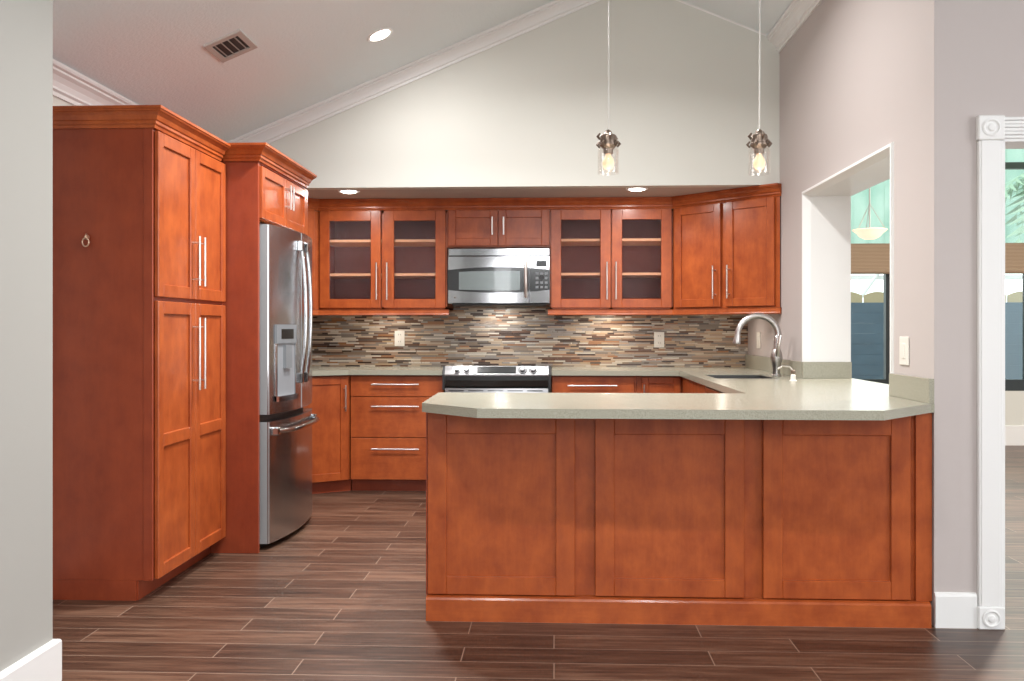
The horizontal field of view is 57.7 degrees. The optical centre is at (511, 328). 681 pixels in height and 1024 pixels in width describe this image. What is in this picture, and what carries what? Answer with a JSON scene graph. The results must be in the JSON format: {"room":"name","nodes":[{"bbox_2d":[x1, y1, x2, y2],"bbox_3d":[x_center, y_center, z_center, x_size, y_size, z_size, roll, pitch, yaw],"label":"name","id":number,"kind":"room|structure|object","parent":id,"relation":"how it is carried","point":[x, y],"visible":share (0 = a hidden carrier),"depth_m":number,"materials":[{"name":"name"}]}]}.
{"room":"kitchen","nodes":[
{"label":"kitchen","id":0,"kind":"room"},
{"bbox_2d":[0,0,52,671],"bbox_3d":[-2.162,-0.250,-0.211,0.900,2.900,6.783,0,0,3],"label":"wall","id":1,"kind":"structure","parent":0,"point":[26,26],"depth_m":2.99,"materials":[{"name":"grey paint"}]},
{"bbox_2d":[0,639,61,680],"bbox_3d":[-1.999,1.127,-0.158,0.621,0.146,6.704,0,0,3],"label":"baseboard","id":2,"kind":"structure","parent":1,"relation":"attached to","point":[44,663],"depth_m":3.04,"materials":[{"name":"white paint"}]},
{"bbox_2d":[53,96,73,105],"bbox_3d":[-2.258,-0.100,5.422,0.200,2.600,4.630,0,0,3],"label":"wall","id":3,"kind":"structure","parent":0,"point":[56,101],"depth_m":4.52,"materials":[{"name":"beige paint"}]},
{"bbox_2d":[53,59,137,105],"bbox_3d":[-2.141,-1.183,4.796,0.090,0.130,3.390,0,0,3],"label":"trim","id":4,"kind":"structure","parent":3,"relation":"attached to","point":[70,86],"depth_m":4.62,"materials":[{"name":"white paint"}]},
{"bbox_2d":[308,210,318,309],"bbox_3d":[-1.769,-0.521,7.063,0.608,0.747,0.884,0,0,3],"label":"upper cabinet","id":5,"kind":"object","parent":3,"relation":"attached to","point":[313,216],"visible":0.12,"depth_m":7.04,"materials":[{"name":"brown wood"}]},
{"bbox_2d":[313,309,448,314],"bbox_3d":[-1.298,-0.125,6.942,1.635,0.044,0.336,0,0,-15],"label":"rail","id":6,"kind":"object","parent":5,"relation":"attached to","point":[388,311],"visible":0.43,"depth_m":7.01,"materials":[{"name":"brown wood"}]},
{"bbox_2d":[53,0,792,141],"bbox_3d":[-0.488,-1.819,1.939,4.250,1.430,11.230,0,0,3],"label":"ceiling","id":7,"kind":"structure","parent":0,"point":[308,53],"depth_m":5.30,"materials":[{"name":"white paint"}]},
{"bbox_2d":[203,29,257,62],"bbox_3d":[-1.498,-1.506,4.958,0.198,0.091,0.284,0,0,3],"label":"ceiling vent","id":8,"kind":"object","parent":7,"relation":"in","point":[232,45],"visible":1,"depth_m":4.95,"materials":[{"name":"metal"}]},
{"bbox_2d":[367,28,392,41],"bbox_3d":[-0.802,-1.787,5.652,0.158,0.072,0.171,0,0,-2],"label":"recessed light","id":9,"kind":"object","parent":7,"relation":"in","point":[381,34],"visible":1,"depth_m":5.63,"materials":[{"name":"white paint"}]},
{"bbox_2d":[596,0,620,169],"bbox_3d":[0.385,-1.486,3.722,0.124,1.727,0.124,0,0,3],"label":"pendant light","id":10,"kind":"object","parent":7,"relation":"hanging from","point":[608,142],"visible":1,"depth_m":3.71,"materials":[{"name":"silver metal"}]},
{"bbox_2d":[746,0,771,169],"bbox_3d":[0.976,-1.452,3.670,0.124,1.680,0.124,0,0,3],"label":"pendant light","id":11,"kind":"object","parent":7,"relation":"hanging from","point":[760,141],"visible":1,"depth_m":3.65,"materials":[{"name":"silver metal"}]},
{"bbox_2d":[269,0,779,189],"bbox_3d":[-0.144,-1.722,6.453,3.930,1.484,0.100,0,0,3],"label":"wall","id":12,"kind":"structure","parent":0,"point":[528,110],"depth_m":6.38,"materials":[{"name":"beige paint"}]},
{"bbox_2d":[227,0,767,143],"bbox_3d":[-0.148,-1.773,6.367,3.930,1.282,0.072,0,0,3],"label":"trim","id":13,"kind":"structure","parent":12,"relation":"attached to","point":[554,10],"depth_m":6.39,"materials":[{"name":"white paint"}]},
{"bbox_2d":[308,183,781,210],"bbox_3d":[-0.107,-0.937,6.655,3.886,0.082,0.688,0,0,3],"label":"crown molding","id":14,"kind":"structure","parent":12,"relation":"attached to","point":[774,189],"depth_m":6.95,"materials":[{"name":"brown wood"}]},
{"bbox_2d":[308,187,741,198],"bbox_3d":[-0.121,-1.020,6.973,3.930,0.080,0.940,0,0,3],"label":"ceiling","id":15,"kind":"structure","parent":0,"point":[545,192],"depth_m":6.73,"materials":[{"name":"paint"}]},
{"bbox_2d":[338,189,359,193],"bbox_3d":[-1.158,-0.974,6.604,0.158,0.021,0.158,0,0,3],"label":"recessed light","id":16,"kind":"object","parent":15,"relation":"in","point":[348,191],"visible":1,"depth_m":6.57,"materials":[{"name":"white paint"}]},
{"bbox_2d":[626,187,647,190],"bbox_3d":[0.872,-0.974,6.497,0.158,0.021,0.158,0,0,3],"label":"recessed light","id":17,"kind":"object","parent":15,"relation":"in","point":[630,188],"visible":1,"depth_m":6.46,"materials":[{"name":"white paint"}]},
{"bbox_2d":[446,209,611,392],"bbox_3d":[-0.046,0.050,7.515,4.430,2.300,0.150,0,0,3],"label":"wall","id":18,"kind":"structure","parent":0,"point":[550,391],"depth_m":7.42,"materials":[{"name":"beige paint"}]},
{"bbox_2d":[319,210,452,310],"bbox_3d":[-0.968,-0.521,7.225,0.974,0.747,0.488,0,0,3],"label":"upper cabinet","id":19,"kind":"object","parent":18,"relation":"attached to","point":[386,259],"visible":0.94,"depth_m":7.04,"materials":[{"name":"brown wood"}]},
{"bbox_2d":[330,239,434,246],"bbox_3d":[-0.966,-0.668,7.253,0.936,0.020,0.413,0,0,3],"label":"shelf","id":20,"kind":"object","parent":19,"relation":"attached to","point":[373,242],"depth_m":7.07,"materials":[{"name":"brown wood"}]},
{"bbox_2d":[330,273,434,278],"bbox_3d":[-0.966,-0.412,7.253,0.936,0.020,0.413,0,0,3],"label":"shelf","id":21,"kind":"object","parent":19,"relation":"attached to","point":[332,275],"depth_m":7.06,"materials":[{"name":"brown wood"}]},
{"bbox_2d":[447,210,549,248],"bbox_3d":[-0.094,-0.755,7.186,0.776,0.280,0.488,0,0,3],"label":"upper cabinet","id":22,"kind":"object","parent":18,"relation":"attached to","point":[465,228],"visible":0.99,"depth_m":6.99,"materials":[{"name":"brown wood"}]},
{"bbox_2d":[448,248,549,305],"bbox_3d":[-0.089,-0.390,7.154,0.764,0.424,0.550,0,0,3],"label":"microwave","id":23,"kind":"object","parent":22,"relation":"attached to","point":[476,276],"visible":0.99,"depth_m":6.93,"materials":[{"name":"silver metal"}]},
{"bbox_2d":[312,305,747,366],"bbox_3d":[0.050,0.050,7.430,3.629,0.500,0.010,0,0,3],"label":"tile backsplash","id":24,"kind":"structure","parent":18,"relation":"attached to","point":[469,335],"depth_m":7.42,"materials":[{"name":"tile"}]},
{"bbox_2d":[395,331,404,345],"bbox_3d":[-0.902,0.076,7.463,0.080,0.122,0.009,0,0,3],"label":"wall outlet","id":25,"kind":"object","parent":24,"relation":"attached to","point":[399,335],"visible":1,"depth_m":7.46,"materials":[{"name":"white plastic"}]},
{"bbox_2d":[654,332,663,346],"bbox_3d":[1.167,0.085,7.370,0.080,0.122,0.009,0,0,3],"label":"wall outlet","id":26,"kind":"object","parent":24,"relation":"attached to","point":[658,336],"visible":1,"depth_m":7.37,"materials":[{"name":"white plastic"}]},
{"bbox_2d":[550,209,672,308],"bbox_3d":[0.751,-0.521,7.147,0.914,0.747,0.488,0,0,3],"label":"upper cabinet","id":27,"kind":"object","parent":18,"relation":"attached to","point":[600,258],"visible":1,"depth_m":6.96,"materials":[{"name":"brown wood"}]},
{"bbox_2d":[561,238,660,245],"bbox_3d":[0.752,-0.668,7.176,0.877,0.020,0.413,0,0,3],"label":"shelf","id":28,"kind":"object","parent":27,"relation":"attached to","point":[602,241],"depth_m":6.99,"materials":[{"name":"brown wood"}]},
{"bbox_2d":[561,273,660,277],"bbox_3d":[0.752,-0.412,7.176,0.877,0.020,0.413,0,0,3],"label":"shelf","id":29,"kind":"object","parent":27,"relation":"attached to","point":[563,275],"depth_m":6.99,"materials":[{"name":"brown wood"}]},
{"bbox_2d":[53,445,1023,680],"bbox_3d":[2.637,1.260,2.984,11.400,0.120,13.600,0,0,3],"label":"floor","id":30,"kind":"structure","parent":0,"point":[341,596],"depth_m":3.64,"materials":[{"name":"brown wood"}]},
{"bbox_2d":[53,105,230,600],"bbox_3d":[-1.849,0.113,4.521,0.690,2.174,0.931,0,0,3],"label":"pantry cabinet","id":31,"kind":"object","parent":30,"relation":"on","point":[139,311],"visible":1,"depth_m":4.12,"materials":[{"name":"brown wood"}]},
{"bbox_2d":[82,233,89,246],"bbox_3d":[-1.877,-0.391,4.099,0.036,0.062,0.024,0,0,3],"label":"ring hook","id":32,"kind":"object","parent":31,"relation":"attached to","point":[86,236],"visible":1,"depth_m":4.09,"materials":[{"name":"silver metal"}]},
{"bbox_2d":[210,142,316,553],"bbox_3d":[-1.713,0.108,5.455,0.878,2.184,1.065,0,0,3],"label":"tall cabinet","id":33,"kind":"object","parent":30,"relation":"on","point":[264,185],"visible":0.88,"depth_m":4.97,"materials":[{"name":"brown wood"}]},
{"bbox_2d":[260,222,319,548],"bbox_3d":[-1.644,0.307,5.510,0.919,1.785,0.912,0,0,3],"label":"refrigerator","id":34,"kind":"object","parent":30,"relation":"on","point":[286,301],"visible":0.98,"depth_m":5.22,"materials":[{"name":"metal"}]},
{"bbox_2d":[303,375,351,493],"bbox_3d":[-1.632,0.771,7.032,0.885,0.858,0.938,0,0,3],"label":"base cabinet","id":35,"kind":"object","parent":30,"relation":"on","point":[331,394],"visible":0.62,"depth_m":6.78,"materials":[{"name":"brown wood"}]},
{"bbox_2d":[312,366,442,375],"bbox_3d":[-1.291,0.318,6.985,1.586,0.036,0.999,0,0,3],"label":"countertop","id":36,"kind":"structure","parent":35,"relation":"on","point":[316,370],"depth_m":6.79,"materials":[{"name":"stone"}]},
{"bbox_2d":[351,375,444,490],"bbox_3d":[-0.834,0.771,7.122,0.688,0.858,0.685,0,0,3],"label":"base cabinet","id":37,"kind":"object","parent":30,"relation":"on","point":[388,421],"visible":0.85,"depth_m":6.82,"materials":[{"name":"brown wood"}]},
{"bbox_2d":[442,365,550,392],"bbox_3d":[-0.098,0.734,7.029,0.784,0.932,0.802,0,0,3],"label":"range","id":38,"kind":"object","parent":30,"relation":"on","point":[455,378],"visible":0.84,"depth_m":6.70,"materials":[{"name":"silver metal"}]},
{"bbox_2d":[451,365,550,365],"bbox_3d":[-0.095,0.291,7.093,0.784,0.013,0.673,0,0,3],"label":"cooktop","id":39,"kind":"object","parent":38,"relation":"in","point":[451,365],"depth_m":7.26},
{"bbox_2d":[552,375,636,392],"bbox_3d":[0.610,0.771,7.057,0.618,0.858,0.685,0,0,3],"label":"base cabinet","id":40,"kind":"object","parent":30,"relation":"on","point":[560,384],"visible":0.15,"depth_m":6.76,"materials":[{"name":"brown wood"}]},
{"bbox_2d":[637,376,682,392],"bbox_3d":[1.379,0.771,7.022,0.918,0.858,0.685,0,0,3],"label":"base cabinet","id":41,"kind":"object","parent":30,"relation":"on","point":[645,384],"visible":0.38,"depth_m":6.74,"materials":[{"name":"brown wood"}]},
{"bbox_2d":[422,354,934,419],"bbox_3d":[0.879,0.268,5.413,2.357,0.136,3.944,0,0,3],"label":"countertop","id":42,"kind":"structure","parent":41,"relation":"on","point":[821,390],"depth_m":3.96,"materials":[{"name":"stone"}]},
{"bbox_2d":[707,375,775,378],"bbox_3d":[1.439,0.409,5.881,0.395,0.211,0.520,0,0,3],"label":"sink","id":43,"kind":"object","parent":42,"relation":"in","point":[713,376],"visible":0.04,"depth_m":6.12,"materials":[{"name":"metal"}]},
{"bbox_2d":[733,313,782,376],"bbox_3d":[1.553,0.098,5.870,0.312,0.402,0.109,0,0,3],"label":"faucet","id":44,"kind":"object","parent":42,"relation":"on","point":[776,356],"visible":1,"depth_m":5.87,"materials":[{"name":"silver metal"}]},
{"bbox_2d":[777,365,796,380],"bbox_3d":[1.585,0.254,5.354,0.109,0.091,0.042,0,0,3],"label":"soap dispenser","id":45,"kind":"object","parent":42,"relation":"on","point":[793,376],"visible":1,"depth_m":5.34,"materials":[{"name":"white metal"}]},
{"bbox_2d":[426,412,931,627],"bbox_3d":[0.681,0.769,4.021,2.057,0.862,0.494,0,0,3],"label":"base cabinet","id":46,"kind":"object","parent":30,"relation":"on","point":[808,523],"visible":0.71,"depth_m":3.81,"materials":[{"name":"brown wood"}]},
{"bbox_2d":[682,378,706,392],"bbox_3d":[1.474,0.771,6.155,0.620,0.858,1.100,0,0,3],"label":"base cabinet","id":47,"kind":"object","parent":30,"relation":"on","point":[688,386],"visible":0.05,"depth_m":6.26,"materials":[{"name":"brown wood"}]},
{"bbox_2d":[705,387,722,392],"bbox_3d":[1.423,0.772,5.299,0.645,0.855,0.596,0,0,3],"label":"base cabinet","id":48,"kind":"object","parent":30,"relation":"on","point":[707,389],"visible":0.02,"depth_m":5.41,"materials":[{"name":"wood"}]},
{"bbox_2d":[748,0,958,625],"bbox_3d":[1.971,-0.550,6.743,0.270,3.500,6.010,0,0,3],"label":"wall","id":49,"kind":"structure","parent":0,"point":[858,78],"depth_m":4.06,"materials":[{"name":"paint"}]},
{"bbox_2d":[673,196,779,308],"bbox_3d":[1.515,-0.521,6.820,0.632,0.747,1.073,0,0,3],"label":"upper cabinet","id":50,"kind":"object","parent":49,"relation":"attached to","point":[726,255],"visible":1,"depth_m":6.55,"materials":[{"name":"brown wood"}]},
{"bbox_2d":[548,307,781,314],"bbox_3d":[1.116,-0.125,6.777,1.713,0.044,0.388,0,0,25],"label":"rail","id":51,"kind":"object","parent":50,"relation":"attached to","point":[766,310],"visible":1,"depth_m":6.92,"materials":[{"name":"brown wood"}]},
{"bbox_2d":[757,332,760,348],"bbox_3d":[1.840,0.085,6.944,0.010,0.122,0.120,0,0,3],"label":"light switch","id":52,"kind":"object","parent":49,"relation":"attached to","point":[758,333],"visible":1,"depth_m":6.91,"materials":[{"name":"white plastic"}]},
{"bbox_2d":[767,0,821,52],"bbox_3d":[1.716,-1.932,5.033,0.086,0.110,2.570,0,0,3],"label":"trim","id":53,"kind":"structure","parent":49,"relation":"attached to","point":[797,13],"depth_m":5.84,"materials":[{"name":"white paint"}]},
{"bbox_2d":[802,142,893,372],"bbox_3d":[1.886,-0.253,4.942,0.286,1.182,1.517,0,0,3],"label":"frame","id":54,"kind":"object","parent":49,"relation":"attached to","point":[826,205],"depth_m":5.66,"materials":[{"name":"white paint"}]},
{"bbox_2d":[899,336,908,365],"bbox_3d":[1.710,0.095,4.057,0.010,0.125,0.105,0,0,3],"label":"light switch","id":55,"kind":"object","parent":49,"relation":"attached to","point":[903,340],"visible":1,"depth_m":4.05,"materials":[{"name":"white plastic"}]},
{"bbox_2d":[959,0,1023,593],"bbox_3d":[4.036,-0.525,3.707,4.470,3.450,0.130,0,0,3],"label":"wall","id":56,"kind":"structure","parent":0,"point":[991,32],"depth_m":3.74,"materials":[{"name":"paint"}]},
{"bbox_2d":[934,592,976,628],"bbox_3d":[1.782,1.129,3.736,0.164,0.141,0.015,0,0,3],"label":"baseboard","id":57,"kind":"structure","parent":56,"relation":"attached to","point":[951,609],"depth_m":3.73,"materials":[{"name":"white paint"}]},
{"bbox_2d":[976,115,1023,629],"bbox_3d":[3.218,0.173,3.730,2.707,2.053,0.178,0,0,3],"label":"trim","id":58,"kind":"structure","parent":56,"relation":"attached to","point":[995,134],"depth_m":3.71,"materials":[{"name":"white paint"}]},
{"bbox_2d":[1005,391,1023,424],"bbox_3d":[5.292,-0.525,9.666,6.500,3.450,0.150,0,0,3],"label":"wall","id":59,"kind":"structure","parent":0,"point":[1014,400],"depth_m":9.60,"materials":[{"name":"beige paint"}]},
{"bbox_2d":[859,162,1023,390],"bbox_3d":[4.792,-0.760,9.684,3.500,2.800,0.080,0,0,3],"label":"window","id":60,"kind":"structure","parent":59,"relation":"in","point":[1010,384],"depth_m":9.68,"materials":[{"name":"black metal"}]},
{"bbox_2d":[851,243,889,273],"bbox_3d":[3.773,-0.727,9.634,1.170,0.317,0.132,0,0,3],"label":"woven shade","id":61,"kind":"object","parent":60,"relation":"attached to","point":[866,258],"visible":0.19,"depth_m":9.59,"materials":[{"name":"brown wicker"}]},
{"bbox_2d":[1005,243,1023,273],"bbox_3d":[5.487,-0.727,9.556,1.700,0.317,0.132,0,0,3],"label":"woven shade","id":62,"kind":"object","parent":60,"relation":"attached to","point":[1014,252],"visible":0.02,"depth_m":9.52,"materials":[{"name":"brown wicker"}]},
{"bbox_2d":[1005,425,1023,445],"bbox_3d":[5.206,1.097,6.662,6.200,0.205,5.860,0,0,3],"label":"baseboard","id":63,"kind":"structure","parent":59,"relation":"attached to","point":[1014,434],"depth_m":9.58,"materials":[{"name":"white paint"}]},
{"bbox_3d":[5.282,-2.280,6.684,6.450,0.120,6.070,0,0,3],"label":"ceiling","id":64,"kind":"structure","parent":0,"visible":0},
{"bbox_2d":[852,188,887,239],"bbox_3d":[3.164,-1.505,8.226,0.300,1.430,0.300,0,0,3],"label":"lamp","id":65,"kind":"object","parent":64,"relation":"hanging from","point":[866,233],"visible":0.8,"depth_m":8.16,"materials":[{"name":"beige glass"}]},
{"label":"outside","id":66,"kind":"structure","parent":0,"visible":0},
{"bbox_3d":[7.714,1.350,15.653,18.000,0.100,12.030,0,0,3],"label":"ground","id":67,"kind":"structure","parent":66,"visible":0},
{"bbox_2d":[851,291,1022,378],"bbox_3d":[7.878,0.395,12.633,9.400,1.810,0.110,0,0,3],"label":"fence","id":68,"kind":"object","parent":67,"relation":"on","point":[867,317],"visible":0.17,"depth_m":12.71,"materials":[{"name":"blue wood"}]},
{"bbox_2d":[851,149,1023,297],"bbox_3d":[7.652,-1.860,15.380,10.101,6.320,0.280,0,0,3],"label":"screen","id":69,"kind":"object","parent":67,"relation":"on","point":[879,193],"visible":0.02,"depth_m":15.51,"materials":[{"name":"teal fabric"}]},
{"bbox_2d":[1005,173,1023,242],"bbox_3d":[8.069,-0.525,13.841,2.336,3.655,1.547,0,0,3],"label":"palm plant","id":70,"kind":"object","parent":67,"relation":"on","point":[1020,230],"visible":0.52,"depth_m":13.76,"materials":[{"name":"green plant"}]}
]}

